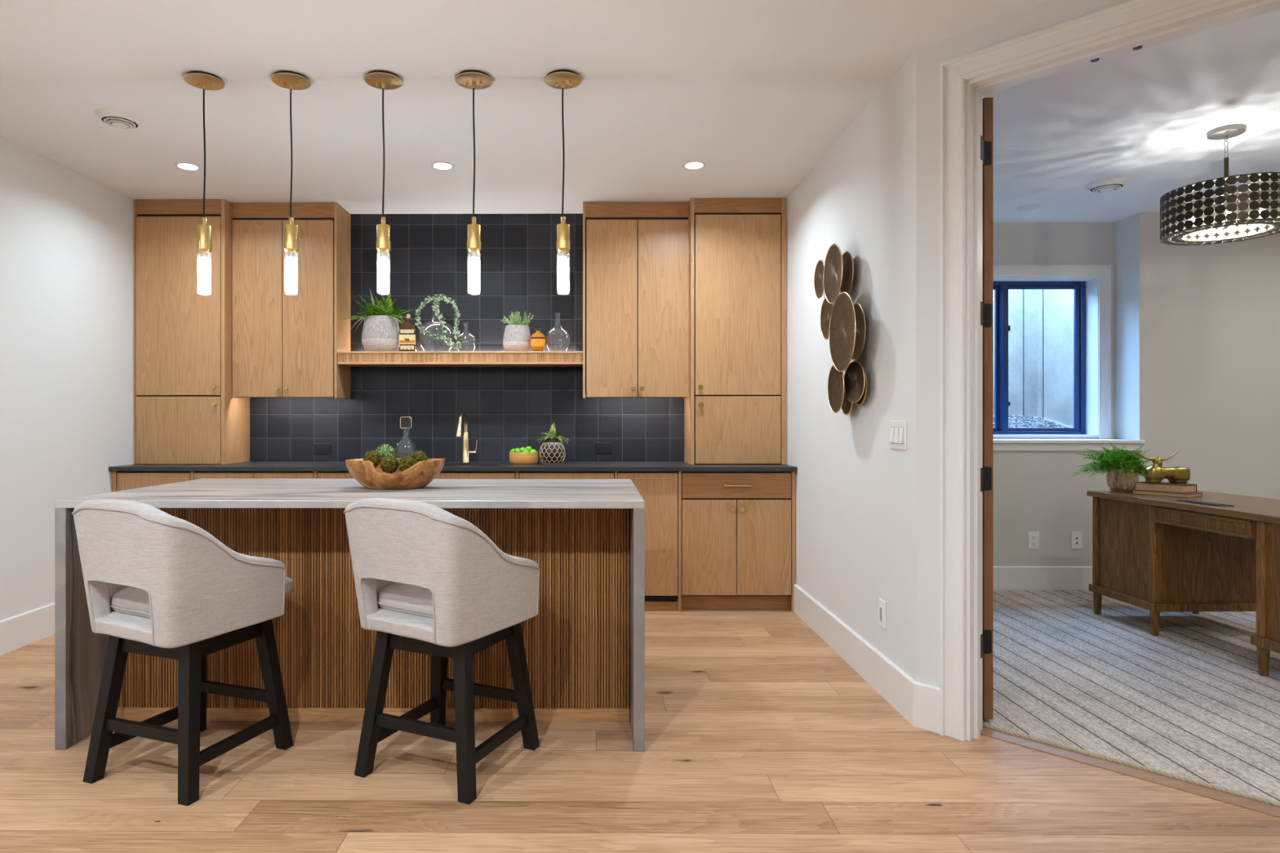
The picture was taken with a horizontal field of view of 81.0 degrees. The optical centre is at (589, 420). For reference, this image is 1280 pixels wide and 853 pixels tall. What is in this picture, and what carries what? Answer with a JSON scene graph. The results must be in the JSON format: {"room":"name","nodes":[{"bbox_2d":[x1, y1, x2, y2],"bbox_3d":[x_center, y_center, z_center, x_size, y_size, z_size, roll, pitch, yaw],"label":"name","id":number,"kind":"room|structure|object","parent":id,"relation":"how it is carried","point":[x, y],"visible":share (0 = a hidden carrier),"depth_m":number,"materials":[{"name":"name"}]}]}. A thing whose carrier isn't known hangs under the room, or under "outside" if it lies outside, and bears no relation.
{"room":"home kitchen","nodes":[
{"label":"home kitchen","id":0,"kind":"room"},
{"bbox_2d":[0,135,133,620],"bbox_3d":[-3.098,-0.130,-0.434,0.150,2.640,11.389,0,0,0],"label":"wall","id":1,"kind":"structure","parent":0,"point":[67,237],"depth_m":4.17,"materials":[{"name":"paint"}]},
{"bbox_2d":[0,602,54,655],"bbox_3d":[-3.017,1.104,-0.649,0.015,0.172,10.660,0,0,0],"label":"baseboard","id":2,"kind":"structure","parent":1,"relation":"attached to","point":[16,632],"depth_m":3.95,"materials":[{"name":"paint"}]},
{"bbox_2d":[361,315,399,351],"bbox_3d":[-1.415,-0.582,5.085,0.256,0.242,0.256,0,0,0],"label":"pot","id":3,"kind":"object","parent":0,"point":[380,332],"depth_m":4.98,"materials":[{"name":"ceramic"}]},
{"bbox_2d":[502,324,530,351],"bbox_3d":[-0.489,-0.552,5.069,0.192,0.181,0.192,0,0,0],"label":"pot","id":4,"kind":"object","parent":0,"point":[516,337],"depth_m":4.99,"materials":[{"name":"ceramic"}]},
{"bbox_2d":[0,0,1279,222],"bbox_3d":[1.788,-1.500,-0.237,9.920,0.100,11.850,0,0,0],"label":"ceiling","id":5,"kind":"structure","parent":0,"point":[757,92],"depth_m":3.41,"materials":[{"name":"paint"}]},
{"bbox_2d":[94,107,144,128],"bbox_3d":[-2.235,-1.427,3.558,0.200,0.046,0.200,0,0,0],"label":"ceiling vent","id":6,"kind":"object","parent":5,"relation":"in","point":[117,117],"visible":1,"depth_m":3.52,"materials":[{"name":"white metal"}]},
{"bbox_2d":[174,162,201,170],"bbox_3d":[-2.287,-1.447,4.256,0.136,0.006,0.136,0,0,0],"label":"recessed light","id":7,"kind":"object","parent":5,"relation":"in","point":[184,166],"visible":1,"depth_m":4.25,"materials":[{"name":"white plastic"}]},
{"bbox_2d":[183,71,224,295],"bbox_3d":[-1.631,-0.993,3.164,0.156,0.914,0.156,0,0,0],"label":"pendant light","id":8,"kind":"object","parent":5,"relation":"hanging from","point":[199,79],"visible":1,"depth_m":3.15,"materials":[{"name":"gold metal"}]},
{"bbox_2d":[196,217,212,253],"bbox_3d":[-1.631,-0.785,3.164,0.059,0.149,0.059,0,0,0],"label":"socket","id":9,"kind":"object","parent":8,"relation":"attached to","point":[204,244],"depth_m":3.14,"materials":[{"name":"gold metal"}]},
{"bbox_2d":[271,70,311,294],"bbox_3d":[-1.262,-0.993,3.162,0.156,0.914,0.156,0,0,0],"label":"pendant light","id":10,"kind":"object","parent":5,"relation":"hanging from","point":[291,80],"visible":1,"depth_m":3.15,"materials":[{"name":"gold metal"}]},
{"bbox_2d":[283,217,298,253],"bbox_3d":[-1.262,-0.785,3.162,0.059,0.149,0.059,0,0,0],"label":"socket","id":11,"kind":"object","parent":10,"relation":"attached to","point":[291,244],"depth_m":3.14,"materials":[{"name":"gold metal"}]},
{"bbox_2d":[364,70,402,294],"bbox_3d":[-0.870,-0.993,3.159,0.156,0.914,0.156,0,0,0],"label":"pendant light","id":12,"kind":"object","parent":5,"relation":"hanging from","point":[380,79],"visible":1,"depth_m":3.15,"materials":[{"name":"gold metal"}]},
{"bbox_2d":[376,217,391,253],"bbox_3d":[-0.870,-0.785,3.159,0.059,0.149,0.059,0,0,0],"label":"socket","id":13,"kind":"object","parent":12,"relation":"attached to","point":[383,242],"depth_m":3.14,"materials":[{"name":"gold metal"}]},
{"bbox_2d":[430,161,454,170],"bbox_3d":[-0.833,-1.447,4.246,0.136,0.006,0.136,0,0,0],"label":"recessed light","id":14,"kind":"object","parent":5,"relation":"in","point":[444,166],"visible":1,"depth_m":4.24,"materials":[{"name":"white plastic"}]},
{"bbox_2d":[455,70,492,294],"bbox_3d":[-0.487,-0.993,3.156,0.156,0.914,0.156,0,0,0],"label":"pendant light","id":15,"kind":"object","parent":5,"relation":"hanging from","point":[470,79],"visible":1,"depth_m":3.15,"materials":[{"name":"gold metal"}]},
{"bbox_2d":[466,216,480,253],"bbox_3d":[-0.487,-0.785,3.156,0.059,0.149,0.059,0,0,0],"label":"socket","id":16,"kind":"object","parent":15,"relation":"attached to","point":[473,242],"depth_m":3.13,"materials":[{"name":"gold metal"}]},
{"bbox_2d":[544,69,582,294],"bbox_3d":[-0.110,-0.993,3.154,0.156,0.914,0.156,0,0,0],"label":"pendant light","id":17,"kind":"object","parent":5,"relation":"hanging from","point":[562,79],"visible":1,"depth_m":3.14,"materials":[{"name":"gold metal"}]},
{"bbox_2d":[555,216,569,253],"bbox_3d":[-0.110,-0.785,3.154,0.059,0.149,0.059,0,0,0],"label":"socket","id":18,"kind":"object","parent":17,"relation":"attached to","point":[562,242],"depth_m":3.13,"materials":[{"name":"gold metal"}]},
{"bbox_2d":[681,160,706,169],"bbox_3d":[0.595,-1.447,4.236,0.136,0.006,0.136,0,0,0],"label":"recessed light","id":19,"kind":"object","parent":5,"relation":"in","point":[693,165],"visible":1,"depth_m":4.23,"materials":[{"name":"white plastic"}]},
{"bbox_2d":[1017,204,1040,210],"bbox_3d":[2.987,-1.447,5.075,0.130,0.006,0.130,0,0,0],"label":"cover plate","id":20,"kind":"object","parent":5,"relation":"attached to","point":[1028,207],"visible":1,"depth_m":5.07,"materials":[{"name":"white plastic"}]},
{"bbox_2d":[1084,177,1128,192],"bbox_3d":[3.162,-1.427,4.562,0.224,0.046,0.224,0,0,0],"label":"ceiling vent","id":21,"kind":"object","parent":5,"relation":"in","point":[1108,184],"visible":1,"depth_m":4.52,"materials":[{"name":"white plastic"}]},
{"bbox_2d":[1160,124,1279,245],"bbox_3d":[3.179,-1.192,3.725,0.527,0.515,0.527,0,0,0],"label":"drum chandelier","id":22,"kind":"object","parent":5,"relation":"hanging from","point":[1201,215],"visible":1,"depth_m":3.65,"materials":[{"name":"silver metal"}]},
{"bbox_2d":[0,595,1279,852],"bbox_3d":[1.788,1.240,-0.237,9.920,0.100,11.850,0,0,0],"label":"floor","id":23,"kind":"structure","parent":0,"point":[760,737],"depth_m":2.44,"materials":[{"name":"brown wood"}]},
{"bbox_2d":[111,471,191,492],"bbox_3d":[-2.732,0.752,4.959,0.501,0.875,0.579,0,0,0],"label":"base cabinet","id":24,"kind":"object","parent":23,"relation":"on","point":[121,480],"visible":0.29,"depth_m":4.67,"materials":[{"name":"brown wood"}]},
{"bbox_2d":[108,461,797,471],"bbox_3d":[-0.848,0.301,4.929,4.271,0.026,0.611,0,0,0],"label":"countertop","id":25,"kind":"structure","parent":24,"relation":"on","point":[250,465],"depth_m":4.67,"materials":[{"name":"black stone"}]},
{"bbox_2d":[133,199,249,464],"bbox_3d":[-2.683,-0.581,5.054,0.598,1.736,0.388,0,0,0],"label":"tall cabinet","id":26,"kind":"object","parent":25,"relation":"on","point":[185,412],"visible":0.97,"depth_m":4.89,"materials":[{"name":"brown wood"}]},
{"bbox_2d":[395,416,417,457],"bbox_3d":[-1.220,0.131,4.979,0.126,0.313,0.126,0,0,0],"label":"decanter","id":27,"kind":"object","parent":25,"relation":"on","point":[402,416],"visible":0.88,"depth_m":4.97,"materials":[{"name":"clear glass"}]},
{"bbox_2d":[455,411,477,462],"bbox_3d":[-0.853,0.114,5.039,0.107,0.348,0.235,0,0,23],"label":"faucet","id":28,"kind":"object","parent":25,"relation":"on","point":[466,452],"visible":1,"depth_m":5.10,"materials":[{"name":"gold metal"}]},
{"bbox_2d":[509,451,538,464],"bbox_3d":[-0.431,0.248,4.958,0.198,0.078,0.198,0,0,0],"label":"fruit bowl","id":29,"kind":"object","parent":25,"relation":"on","point":[515,458],"visible":0.93,"depth_m":4.87,"materials":[{"name":"brown wood"}]},
{"bbox_2d":[514,448,520,453],"bbox_3d":[-0.470,0.203,4.918,0.046,0.043,0.043,0,0,0],"label":"lime","id":30,"kind":"object","parent":29,"relation":"in","point":[517,450],"visible":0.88,"depth_m":4.90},
{"bbox_2d":[521,448,528,453],"bbox_3d":[-0.417,0.208,4.908,0.048,0.042,0.043,0,0,0],"label":"lime","id":31,"kind":"object","parent":29,"relation":"in","point":[525,451],"visible":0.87,"depth_m":4.89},
{"bbox_2d":[525,445,532,452],"bbox_3d":[-0.401,0.192,4.973,0.047,0.042,0.044,0,0,0],"label":"lime","id":32,"kind":"object","parent":29,"relation":"in","point":[529,448],"visible":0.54,"depth_m":4.96,"materials":[{"name":"green food"}]},
{"bbox_2d":[535,422,568,464],"bbox_3d":[-0.242,0.149,4.951,0.195,0.277,0.172,0,0,39],"label":"vase","id":33,"kind":"object","parent":25,"relation":"on","point":[552,451],"visible":1,"depth_m":4.90,"materials":[{"name":"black ceramic"}]},
{"bbox_2d":[684,198,786,464],"bbox_3d":[0.976,-0.581,5.028,0.623,1.736,0.388,0,0,0],"label":"tall cabinet","id":34,"kind":"object","parent":25,"relation":"on","point":[735,406],"visible":0.98,"depth_m":4.86,"materials":[{"name":"brown wood"}]},
{"bbox_2d":[71,498,295,806],"bbox_3d":[-1.374,0.720,2.595,0.544,0.939,0.600,0,0,27],"label":"bar stool","id":35,"kind":"object","parent":23,"relation":"on","point":[157,583],"visible":1,"depth_m":2.40,"materials":[{"name":"beige fabric"}]},
{"bbox_2d":[111,576,293,618],"bbox_3d":[-1.351,0.602,2.639,0.412,0.114,0.492,0,0,27],"label":"seat cushion","id":36,"kind":"object","parent":35,"relation":"on","point":[215,602],"depth_m":2.42,"materials":[{"name":"beige fabric"}]},
{"bbox_2d":[191,471,315,479],"bbox_3d":[-2.095,0.752,4.954,0.772,0.875,0.579,0,0,0],"label":"base cabinet","id":37,"kind":"object","parent":23,"relation":"on","point":[195,474],"visible":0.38,"depth_m":4.67,"materials":[{"name":"brown wood"}]},
{"bbox_2d":[115,508,629,722],"bbox_3d":[-0.861,0.754,3.307,2.045,0.872,0.718,0,0,0],"label":"kitchen island","id":38,"kind":"object","parent":23,"relation":"on","point":[576,646],"visible":0.39,"depth_m":2.95,"materials":[{"name":"brown wood"}]},
{"bbox_2d":[54,478,644,751],"bbox_3d":[-0.862,0.739,3.192,2.129,0.902,1.008,0,0,0],"label":"island countertop","id":39,"kind":"structure","parent":38,"relation":"on","point":[80,653],"depth_m":2.76,"materials":[{"name":"white stone"}]},
{"bbox_2d":[345,457,444,489],"bbox_3d":[-0.831,0.227,3.192,0.415,0.123,0.296,0,0,0],"label":"wooden bowl","id":40,"kind":"object","parent":39,"relation":"on","point":[420,475],"visible":0.89,"depth_m":3.09,"materials":[{"name":"brown wood"}]},
{"bbox_2d":[361,449,381,467],"bbox_3d":[-0.935,0.168,3.221,0.082,0.081,0.082,0,0,0],"label":"moss ball","id":41,"kind":"object","parent":40,"relation":"in","point":[373,456],"visible":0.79,"depth_m":3.20,"materials":[{"name":"green plant"}]},
{"bbox_2d":[375,444,395,457],"bbox_3d":[-1.344,0.219,4.925,0.138,0.134,0.137,0,0,0],"label":"topiary ball","id":42,"kind":"object","parent":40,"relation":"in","point":[386,450],"visible":0.57,"depth_m":4.89,"materials":[{"name":"green plant"}]},
{"bbox_2d":[379,455,398,474],"bbox_3d":[-0.844,0.186,3.156,0.081,0.083,0.084,0,0,0],"label":"moss ball","id":43,"kind":"object","parent":40,"relation":"in","point":[388,464],"visible":1,"depth_m":3.13,"materials":[{"name":"green plant"}]},
{"bbox_2d":[396,455,415,471],"bbox_3d":[-0.770,0.188,3.159,0.084,0.083,0.083,0,0,0],"label":"moss ball","id":44,"kind":"object","parent":40,"relation":"in","point":[406,462],"visible":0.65,"depth_m":3.13,"materials":[{"name":"green plant"}]},
{"bbox_2d":[410,450,428,463],"bbox_3d":[-0.737,0.169,3.225,0.084,0.081,0.082,0,0,0],"label":"moss ball","id":45,"kind":"object","parent":40,"relation":"in","point":[419,455],"visible":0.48,"depth_m":3.20,"materials":[{"name":"green plant"}]},
{"bbox_2d":[315,471,516,479],"bbox_3d":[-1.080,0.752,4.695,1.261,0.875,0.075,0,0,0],"label":"base cabinet","id":46,"kind":"object","parent":23,"relation":"on","point":[318,474],"visible":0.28,"depth_m":4.66,"materials":[{"name":"brown wood"}]},
{"bbox_2d":[343,497,539,804],"bbox_3d":[-0.484,0.720,2.615,0.544,0.939,0.600,0,0,32],"label":"bar stool","id":47,"kind":"object","parent":23,"relation":"on","point":[428,580],"visible":1,"depth_m":2.42,"materials":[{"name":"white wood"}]},
{"bbox_2d":[377,582,433,618],"bbox_3d":[-0.457,0.602,2.657,0.412,0.114,0.492,0,0,32],"label":"seat cushion","id":48,"kind":"object","parent":47,"relation":"on","point":[394,600],"depth_m":2.48,"materials":[{"name":"beige fabric"}]},
{"bbox_2d":[516,471,616,479],"bbox_3d":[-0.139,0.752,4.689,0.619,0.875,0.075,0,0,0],"label":"base cabinet","id":49,"kind":"object","parent":23,"relation":"on","point":[520,474],"visible":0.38,"depth_m":4.65,"materials":[{"name":"brown wood"}]},
{"bbox_2d":[616,471,679,611],"bbox_3d":[0.370,0.752,4.937,0.395,0.875,0.579,0,0,0],"label":"base cabinet","id":50,"kind":"object","parent":23,"relation":"on","point":[660,491],"visible":0.62,"depth_m":4.65,"materials":[{"name":"brown wood"}]},
{"bbox_2d":[644,595,677,601],"bbox_3d":[0.367,1.114,4.661,0.369,0.032,0.013,0,0,0],"label":"grille","id":51,"kind":"object","parent":50,"relation":"attached to","point":[647,598],"depth_m":4.65,"materials":[{"name":"black plastic"}]},
{"bbox_2d":[680,471,795,612],"bbox_3d":[0.927,0.752,4.915,0.719,0.875,0.614,0,0,0],"label":"base cabinet","id":52,"kind":"object","parent":23,"relation":"on","point":[738,528],"visible":1,"depth_m":4.64,"materials":[{"name":"brown wood"}]},
{"bbox_2d":[980,727,1279,817],"bbox_3d":[1.825,1.188,2.537,0.082,0.004,0.957,0,0,-45],"label":"trim","id":53,"kind":"structure","parent":23,"relation":"on","point":[1206,792],"depth_m":2.51,"materials":[{"name":"brown wood"}]},
{"bbox_2d":[982,590,1279,806],"bbox_3d":[3.508,1.181,3.393,4.231,0.019,3.595,0,0,0],"label":"rug","id":54,"kind":"object","parent":23,"relation":"on","point":[1189,702],"visible":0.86,"depth_m":3.29,"materials":[{"name":"carpet"}]},
{"bbox_2d":[1087,490,1279,676],"bbox_3d":[3.422,0.805,3.746,0.700,0.750,1.690,0,0,-1],"label":"desk","id":55,"kind":"object","parent":54,"relation":"on","point":[1156,554],"visible":0.98,"depth_m":4.10,"materials":[{"name":"brown wood"}]},
{"bbox_2d":[1071,441,1150,492],"bbox_3d":[3.204,0.279,4.586,0.577,0.301,0.432,0,0,-35],"label":"fern","id":56,"kind":"object","parent":55,"relation":"on","point":[1123,468],"visible":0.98,"depth_m":4.48,"materials":[{"name":"plant"}]},
{"bbox_2d":[1106,468,1138,492],"bbox_3d":[3.230,0.361,4.523,0.164,0.138,0.164,0,0,0],"label":"pot","id":57,"kind":"object","parent":55,"relation":"on","point":[1122,484],"depth_m":4.46,"materials":[{"name":"ceramic"}]},
{"bbox_2d":[1132,489,1202,497],"bbox_3d":[3.335,0.419,4.312,0.185,0.022,0.275,0,0,-32],"label":"book","id":58,"kind":"object","parent":55,"relation":"on","point":[1135,491],"visible":0.84,"depth_m":4.23,"materials":[{"name":"brown paper"}]},
{"bbox_2d":[1135,481,1196,493],"bbox_3d":[3.331,0.385,4.316,0.160,0.046,0.240,0,0,-29],"label":"book","id":59,"kind":"object","parent":58,"relation":"on","point":[1182,488],"visible":0.87,"depth_m":4.25,"materials":[{"name":"brown paper"}]},
{"bbox_2d":[1132,448,1190,483],"bbox_3d":[3.293,0.263,4.313,0.321,0.198,0.084,0,0,0],"label":"figurine","id":60,"kind":"object","parent":59,"relation":"on","point":[1155,473],"visible":1,"depth_m":4.28,"materials":[{"name":"gold metal"}]},
{"bbox_2d":[1177,500,1234,506],"bbox_3d":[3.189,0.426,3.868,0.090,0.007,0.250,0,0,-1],"label":"closed laptop","id":61,"kind":"object","parent":55,"relation":"on","point":[1188,501],"visible":1,"depth_m":3.83,"materials":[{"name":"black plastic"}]},
{"bbox_2d":[786,49,915,680],"bbox_3d":[1.341,-0.130,4.070,0.116,2.640,2.319,0,0,0],"label":"wall","id":62,"kind":"structure","parent":0,"point":[855,494],"depth_m":3.46,"materials":[{"name":"paint"}]},
{"bbox_2d":[813,243,866,415],"bbox_3d":[1.231,-0.442,3.684,0.112,0.832,0.809,0,0,4],"label":"wall sculpture","id":63,"kind":"object","parent":62,"relation":"attached to","point":[842,322],"visible":1,"depth_m":3.55,"materials":[{"name":"brown metal"}]},
{"bbox_2d":[793,584,939,733],"bbox_3d":[1.310,1.104,3.736,0.087,0.172,1.815,0,0,0],"label":"baseboard","id":64,"kind":"structure","parent":62,"relation":"attached to","point":[918,703],"depth_m":3.29,"materials":[{"name":"paint"}]},
{"bbox_2d":[878,598,886,630],"bbox_3d":[1.272,0.841,3.246,0.010,0.120,0.076,0,0,0],"label":"wall outlet","id":65,"kind":"object","parent":62,"relation":"attached to","point":[882,604],"visible":1,"depth_m":3.23,"materials":[{"name":"white plastic"}]},
{"bbox_2d":[888,421,906,449],"bbox_3d":[1.269,0.060,3.079,0.015,0.117,0.164,0,0,0],"label":"light switch","id":66,"kind":"object","parent":62,"relation":"attached to","point":[898,429],"visible":1,"depth_m":3.06,"materials":[{"name":"white plastic"}]},
{"bbox_2d":[915,0,1131,687],"bbox_3d":[1.935,-0.130,2.325,0.116,2.640,1.761,0,0,-45],"label":"wall","id":67,"kind":"structure","parent":0,"point":[929,57],"depth_m":2.87,"materials":[{"name":"paint"}]},
{"bbox_2d":[939,63,965,741],"bbox_3d":[1.365,-0.080,2.802,0.026,2.540,0.084,0,0,-45],"label":"trim","id":68,"kind":"structure","parent":67,"relation":"attached to","point":[952,86],"depth_m":2.80,"materials":[{"name":"paint"}]},
{"bbox_2d":[980,97,993,719],"bbox_3d":[1.530,-0.047,3.105,0.096,2.430,0.539,0,0,0],"label":"door","id":69,"kind":"structure","parent":67,"relation":"in","point":[987,140],"depth_m":2.91,"materials":[{"name":"brown wood"}]},
{"bbox_2d":[940,0,1228,80],"bbox_3d":[1.724,-1.308,2.437,0.026,0.084,1.108,0,0,-45],"label":"trim","id":70,"kind":"structure","parent":67,"relation":"attached to","point":[1131,15],"depth_m":2.52,"materials":[{"name":"paint"}]},
{"bbox_2d":[1090,57,1099,62],"bbox_3d":[1.751,-1.248,2.584,0.026,0.003,0.026,0,0,0],"label":"ball catch","id":71,"kind":"object","parent":67,"relation":"attached to","point":[1096,59],"visible":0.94,"depth_m":2.58,"materials":[{"name":"grey metal"}]},
{"bbox_2d":[965,0,1279,741],"bbox_3d":[1.782,-0.038,2.494,0.136,2.456,0.940,0,0,-45],"label":"trim","id":72,"kind":"structure","parent":67,"relation":"attached to","point":[1229,11],"depth_m":2.78,"materials":[{"name":"paint"}]},
{"bbox_2d":[1133,44,1142,49],"bbox_3d":[1.836,-1.248,2.499,0.026,0.003,0.026,0,0,0],"label":"ball catch","id":73,"kind":"object","parent":67,"relation":"attached to","point":[1138,46],"visible":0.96,"depth_m":2.50,"materials":[{"name":"grey metal"}]},
{"bbox_2d":[993,413,1068,427],"bbox_3d":[2.894,0.062,6.295,2.460,0.295,1.190,0,0,0],"label":"gravel","id":74,"kind":"object","parent":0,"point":[1014,421],"visible":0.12,"depth_m":6.50,"materials":[{"name":"grey gravel"}]},
{"bbox_2d":[993,289,1073,427],"bbox_3d":[2.890,-0.080,6.395,2.890,2.940,1.410,0,0,0],"label":"wall","id":75,"kind":"structure","parent":0,"point":[1058,304],"depth_m":6.83,"materials":[{"name":"concrete"}]},
{"bbox_2d":[1022,289,1044,419],"bbox_3d":[4.073,-0.710,6.847,0.166,1.600,0.013,0,0,35],"label":"trim","id":76,"kind":"structure","parent":75,"relation":"attached to","point":[1023,290],"depth_m":6.80,"materials":[{"name":"grey"}]},
{"bbox_2d":[993,212,1279,566],"bbox_3d":[4.099,-0.130,5.442,5.379,2.640,0.471,0,0,0],"label":"wall","id":77,"kind":"structure","parent":0,"point":[1195,330],"depth_m":5.21,"materials":[{"name":"paint"}]},
{"bbox_2d":[1027,532,1039,549],"bbox_3d":[3.102,0.838,5.209,0.076,0.120,0.009,0,0,0],"label":"wall outlet","id":78,"kind":"object","parent":77,"relation":"attached to","point":[1033,537],"visible":1,"depth_m":5.21,"materials":[{"name":"white plastic"}]},
{"bbox_2d":[1031,535,1036,539],"bbox_3d":[3.102,0.817,5.207,0.034,0.030,0.004,0,0,0],"label":"socket","id":79,"kind":"object","parent":78,"relation":"attached to","point":[1033,537],"depth_m":5.20,"materials":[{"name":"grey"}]},
{"bbox_2d":[1031,541,1036,546],"bbox_3d":[3.102,0.859,5.207,0.034,0.030,0.004,0,0,0],"label":"socket","id":80,"kind":"object","parent":78,"relation":"attached to","point":[1033,543],"depth_m":5.20,"materials":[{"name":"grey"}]},
{"bbox_2d":[993,281,1085,434],"bbox_3d":[3.142,-0.469,5.613,1.144,1.146,0.070,0,0,0],"label":"window","id":81,"kind":"structure","parent":77,"relation":"in","point":[1002,328],"depth_m":5.59,"materials":[{"name":"blue metal"}]},
{"bbox_2d":[993,566,1092,590],"bbox_3d":[4.022,1.104,5.200,5.229,0.172,0.015,0,0,0],"label":"baseboard","id":82,"kind":"structure","parent":77,"relation":"attached to","point":[1005,578],"depth_m":5.20,"materials":[{"name":"paint"}]},
{"bbox_2d":[993,276,1098,436],"bbox_3d":[3.141,-0.469,5.551,1.169,1.171,0.194,0,0,0],"label":"trim","id":83,"kind":"structure","parent":77,"relation":"attached to","point":[1091,282],"depth_m":5.50,"materials":[{"name":"paint"}]},
{"bbox_2d":[993,264,1111,439],"bbox_3d":[3.141,-0.496,5.452,1.319,1.273,0.024,0,0,0],"label":"trim","id":84,"kind":"structure","parent":77,"relation":"attached to","point":[1103,272],"depth_m":5.44,"materials":[{"name":"paint"}]},
{"bbox_2d":[993,439,1145,450],"bbox_3d":[2.639,0.174,5.325,2.441,0.076,0.286,0,0,0],"label":"trim","id":85,"kind":"structure","parent":77,"relation":"attached to","point":[998,444],"depth_m":5.19,"materials":[{"name":"paint"}]},
{"bbox_2d":[1071,532,1082,549],"bbox_3d":[3.400,0.838,5.208,0.076,0.120,0.008,0,0,0],"label":"wall outlet","id":86,"kind":"object","parent":77,"relation":"attached to","point":[1076,537],"visible":1,"depth_m":5.21,"materials":[{"name":"white plastic"}]},
{"bbox_3d":[-0.890,-0.130,5.395,4.485,2.640,0.300,0,0,0],"label":"wall","id":87,"kind":"structure","parent":0,"visible":0},
{"bbox_2d":[230,202,351,399],"bbox_3d":[-2.028,-0.800,5.086,0.707,1.298,0.314,0,0,0],"label":"upper cabinet","id":88,"kind":"object","parent":87,"relation":"attached to","point":[282,344],"visible":1,"depth_m":4.96,"materials":[{"name":"brown wood"}]},
{"bbox_2d":[337,351,582,366],"bbox_3d":[-0.858,-0.420,5.099,1.632,0.091,0.273,0,0,0],"label":"shelf","id":89,"kind":"object","parent":87,"relation":"attached to","point":[350,358],"visible":0.98,"depth_m":4.97,"materials":[{"name":"brown wood"}]},
{"bbox_2d":[344,289,412,351],"bbox_3d":[-1.417,-0.675,5.067,0.439,0.427,0.300,0,0,-30],"label":"potted fern","id":90,"kind":"object","parent":89,"relation":"on","point":[380,331],"visible":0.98,"depth_m":5.00,"materials":[{"name":"plant"}]},
{"bbox_2d":[399,314,417,351],"bbox_3d":[-1.223,-0.590,5.052,0.111,0.257,0.067,0,0,0],"label":"bottle","id":91,"kind":"object","parent":89,"relation":"on","point":[408,331],"visible":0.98,"depth_m":5.02,"materials":[{"name":"brown glass"}]},
{"bbox_2d":[417,303,454,351],"bbox_3d":[-1.041,-0.644,5.097,0.248,0.365,0.248,0,0,0],"label":"demijohn","id":92,"kind":"object","parent":89,"relation":"on","point":[433,304],"visible":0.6,"depth_m":5.07,"materials":[{"name":"clear glass"}]},
{"bbox_2d":[414,293,462,350],"bbox_3d":[-1.008,-0.665,5.012,0.318,0.397,0.154,0,0,0],"label":"ivy garland","id":93,"kind":"object","parent":92,"relation":"attached to","point":[458,344],"visible":1,"depth_m":5.00,"materials":[{"name":"green plant"}]},
{"bbox_2d":[501,311,533,351],"bbox_3d":[-0.492,-0.604,5.071,0.199,0.286,0.192,0,0,36],"label":"potted plant","id":94,"kind":"object","parent":89,"relation":"on","point":[517,336],"visible":0.96,"depth_m":5.00,"materials":[{"name":"plant"}]},
{"bbox_2d":[530,325,545,351],"bbox_3d":[-0.344,-0.550,5.021,0.101,0.177,0.075,0,0,0],"label":"bottle","id":95,"kind":"object","parent":89,"relation":"on","point":[537,339],"visible":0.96,"depth_m":4.99,"materials":[{"name":"orange glass"}]},
{"bbox_2d":[249,213,694,461],"bbox_3d":[-0.846,-0.581,5.240,4.275,1.738,0.010,0,0,0],"label":"wall tile","id":96,"kind":"structure","parent":87,"relation":"attached to","point":[506,409],"depth_m":5.23,"materials":[{"name":"black tile"}]},
{"bbox_2d":[314,443,331,454],"bbox_3d":[-1.869,0.199,5.238,0.120,0.076,0.009,0,0,0],"label":"wall outlet","id":97,"kind":"object","parent":96,"relation":"attached to","point":[319,448],"visible":1,"depth_m":5.24,"materials":[{"name":"black plastic"}]},
{"bbox_2d":[317,446,321,451],"bbox_3d":[-1.889,0.199,5.236,0.030,0.034,0.004,0,0,0],"label":"socket","id":98,"kind":"object","parent":97,"relation":"attached to","point":[319,448],"depth_m":5.23,"materials":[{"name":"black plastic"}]},
{"bbox_2d":[323,446,328,451],"bbox_3d":[-1.847,0.199,5.236,0.030,0.034,0.004,0,0,0],"label":"socket","id":99,"kind":"object","parent":97,"relation":"attached to","point":[325,448],"depth_m":5.23,"materials":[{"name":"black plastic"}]},
{"bbox_2d":[594,442,611,453],"bbox_3d":[0.097,0.194,5.224,0.120,0.076,0.009,0,0,0],"label":"wall outlet","id":100,"kind":"object","parent":96,"relation":"attached to","point":[599,447],"visible":1,"depth_m":5.22,"materials":[{"name":"black plastic"}]},
{"bbox_2d":[597,445,602,450],"bbox_3d":[0.076,0.194,5.222,0.030,0.034,0.004,0,0,0],"label":"socket","id":101,"kind":"object","parent":100,"relation":"attached to","point":[599,447],"depth_m":5.22,"materials":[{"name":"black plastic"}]},
{"bbox_2d":[604,445,608,450],"bbox_3d":[0.118,0.194,5.222,0.030,0.034,0.004,0,0,0],"label":"socket","id":102,"kind":"object","parent":100,"relation":"attached to","point":[606,447],"depth_m":5.22,"materials":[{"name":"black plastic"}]},
{"bbox_2d":[582,201,688,399],"bbox_3d":[0.311,-0.799,5.070,0.703,1.299,0.314,0,0,0],"label":"upper cabinet","id":103,"kind":"object","parent":87,"relation":"attached to","point":[636,254],"visible":1,"depth_m":4.94,"materials":[{"name":"brown wood"}]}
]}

